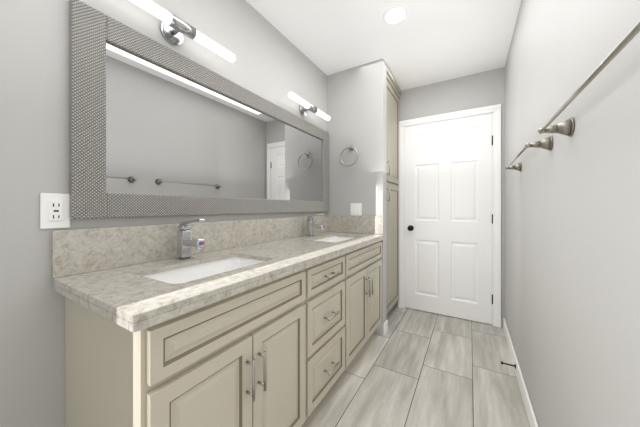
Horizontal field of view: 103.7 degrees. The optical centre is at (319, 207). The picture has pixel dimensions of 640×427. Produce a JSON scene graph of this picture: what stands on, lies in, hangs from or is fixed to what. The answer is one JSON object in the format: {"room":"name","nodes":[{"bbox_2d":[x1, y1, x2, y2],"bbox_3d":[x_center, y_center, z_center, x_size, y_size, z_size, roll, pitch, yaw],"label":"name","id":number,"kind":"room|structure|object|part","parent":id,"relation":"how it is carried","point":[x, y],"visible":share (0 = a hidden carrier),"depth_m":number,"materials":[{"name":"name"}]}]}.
{"room":"bathroom","nodes":[
{"label":"bathroom","id":0,"kind":"room"},
{"bbox_2d":[0,0,326,426],"bbox_3d":[-0.713,-0.093,1.340,0.150,2.445,4.740,0,0,31],"label":"wall","id":1,"kind":"structure","parent":0,"point":[272,64],"depth_m":0.85,"materials":[{"name":"paint"}]},
{"bbox_2d":[40,193,69,228],"bbox_3d":[-0.904,0.012,0.861,0.009,0.120,0.072,0,0,31],"label":"electrical outlet","id":2,"kind":"object","parent":1,"relation":"attached to","point":[54,210],"visible":1,"depth_m":0.85,"materials":[{"name":"white plastic"}]},
{"bbox_2d":[129,0,235,62],"bbox_3d":[-0.659,-0.829,1.169,0.114,0.104,0.597,0,0,31],"label":"sconce","id":3,"kind":"object","parent":1,"relation":"attached to","point":[174,29],"visible":1,"depth_m":1.16,"materials":[{"name":"white glass"}]},
{"bbox_2d":[69,0,328,218],"bbox_3d":[-0.402,-0.349,1.685,0.028,0.780,1.862,0,0,31],"label":"mirror","id":4,"kind":"object","parent":1,"relation":"attached to","point":[157,129],"visible":0.96,"depth_m":1.17,"materials":[{"name":"grey mirror"}]},
{"bbox_3d":[-0.408,-0.349,1.688,0.013,0.592,1.674,0,0,31],"label":"glass","id":5,"kind":"part","parent":4,"relation":"part of","materials":[{"name":"grey"}]},
{"bbox_2d":[51,215,383,278],"bbox_3d":[-0.176,0.160,1.534,0.571,0.161,1.924,0,0,31],"label":"backsplash","id":6,"kind":"structure","parent":1,"relation":"attached to","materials":[{"name":"stone"}]},
{"bbox_2d":[288,92,329,120],"bbox_3d":[-0.096,-0.829,2.113,0.114,0.104,0.597,0,0,31],"label":"sconce","id":7,"kind":"object","parent":1,"relation":"attached to","point":[305,107],"visible":1,"depth_m":2.08,"materials":[{"name":"white glass"}]},
{"bbox_2d":[327,59,386,334],"bbox_3d":[0.342,-0.093,2.412,0.565,2.445,0.110,0,0,31],"label":"wall","id":8,"kind":"structure","parent":0,"point":[357,105],"depth_m":2.32,"materials":[{"name":"paint"}]},
{"bbox_2d":[340,145,357,165],"bbox_3d":[0.279,-0.483,2.346,0.181,0.206,0.064,0,0,31],"label":"towel ring","id":9,"kind":"object","parent":8,"relation":"attached to","point":[350,147],"visible":1,"depth_m":2.34,"materials":[{"name":"silver metal"}]},
{"bbox_2d":[350,203,361,215],"bbox_3d":[0.336,0.019,2.344,0.112,0.116,0.009,0,0,31],"label":"light switch","id":10,"kind":"object","parent":8,"relation":"attached to","point":[355,209],"visible":1,"depth_m":2.34,"materials":[{"name":"white plastic"}]},
{"bbox_2d":[246,0,520,90],"bbox_3d":[-0.003,-1.366,0.917,2.105,0.100,5.040,0,0,31],"label":"ceiling","id":11,"kind":"structure","parent":0,"point":[425,42],"depth_m":1.91,"materials":[{"name":"paint"}]},
{"bbox_2d":[383,5,406,23],"bbox_3d":[0.513,-1.313,1.715,0.160,0.024,0.160,0,0,31],"label":"recessed light","id":12,"kind":"object","parent":11,"relation":"in","point":[395,14],"visible":1,"depth_m":1.71,"materials":[{"name":"white plastic"}]},
{"bbox_2d":[301,306,529,426],"bbox_3d":[-0.003,1.179,0.917,2.105,0.100,5.040,0,0,31],"label":"floor","id":13,"kind":"structure","parent":0,"point":[414,368],"depth_m":1.64,"materials":[{"name":"tile"}]},
{"bbox_2d":[51,214,384,426],"bbox_3d":[-0.165,0.589,1.528,0.596,1.079,1.924,0,0,31],"label":"bathroom vanity","id":14,"kind":"object","parent":13,"relation":"on","point":[273,322],"visible":1,"depth_m":0.91,"materials":[{"name":"paint"}]},
{"bbox_2d":[53,231,384,323],"bbox_3d":[-0.163,0.249,1.527,0.561,0.020,1.924,0,0,31],"label":"countertop","id":15,"kind":"structure","parent":14,"relation":"on","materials":[{"name":"stone"}]},
{"bbox_2d":[387,68,401,313],"bbox_3d":[0.533,-0.087,2.714,0.580,2.433,0.600,0,0,31],"label":"linen cabinet","id":16,"kind":"object","parent":13,"relation":"on","point":[394,92],"visible":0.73,"depth_m":2.58,"materials":[{"name":"paint"}]},
{"bbox_2d":[394,67,504,327],"bbox_3d":[1.114,-0.093,2.789,1.505,2.445,0.120,0,0,31],"label":"wall","id":17,"kind":"structure","parent":0,"point":[480,89],"depth_m":2.51,"materials":[{"name":"paint"}]},
{"bbox_2d":[405,113,492,323],"bbox_3d":[1.296,0.110,2.599,0.820,2.022,0.102,0,0,31],"label":"door","id":18,"kind":"structure","parent":17,"relation":"in","point":[448,216],"depth_m":2.59,"materials":[{"name":"white wood"}]},
{"bbox_3d":[1.303,0.119,2.577,0.785,1.610,0.071,0,0,31],"label":"door hardware","id":19,"kind":"part","parent":18,"relation":"part of","materials":[{"name":"white wood"}]},
{"bbox_2d":[398,104,500,327],"bbox_3d":[1.322,0.079,2.654,0.950,2.100,0.139,0,0,31],"label":"door frame","id":20,"kind":"structure","parent":17,"relation":"attached to","point":[495,110],"depth_m":2.40,"materials":[{"name":"white wood"}]},
{"bbox_2d":[505,0,639,426],"bbox_3d":[0.708,-0.093,0.493,0.150,2.445,4.740,0,0,31],"label":"wall","id":21,"kind":"structure","parent":0,"point":[572,261],"depth_m":0.78,"materials":[{"name":"paint"}]},
{"bbox_2d":[501,361,515,368],"bbox_3d":[1.287,1.074,1.719,0.081,0.028,0.027,0,0,31],"label":"door stop","id":22,"kind":"object","parent":21,"relation":"attached to","point":[502,362],"visible":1,"depth_m":1.71,"materials":[{"name":"black metal"}]},
{"bbox_2d":[503,318,538,426],"bbox_3d":[0.605,1.079,0.486,0.016,0.100,4.318,0,0,31],"label":"baseboard","id":23,"kind":"structure","parent":21,"relation":"attached to","point":[527,404],"depth_m":1.51,"materials":[{"name":"white wood"}]},
{"bbox_2d":[505,136,552,171],"bbox_3d":[1.068,-0.258,1.326,0.081,0.060,0.750,0,0,31],"label":"towel rail","id":24,"kind":"object","parent":21,"relation":"attached to","point":[546,143],"visible":1,"depth_m":1.03,"materials":[{"name":"silver metal"}]},
{"bbox_2d":[538,21,639,136],"bbox_3d":[0.602,-0.258,0.544,0.081,0.060,0.720,0,0,31],"label":"towel rail","id":25,"kind":"object","parent":21,"relation":"attached to","point":[565,127],"visible":1,"depth_m":0.56,"materials":[{"name":"silver metal"}]}
]}

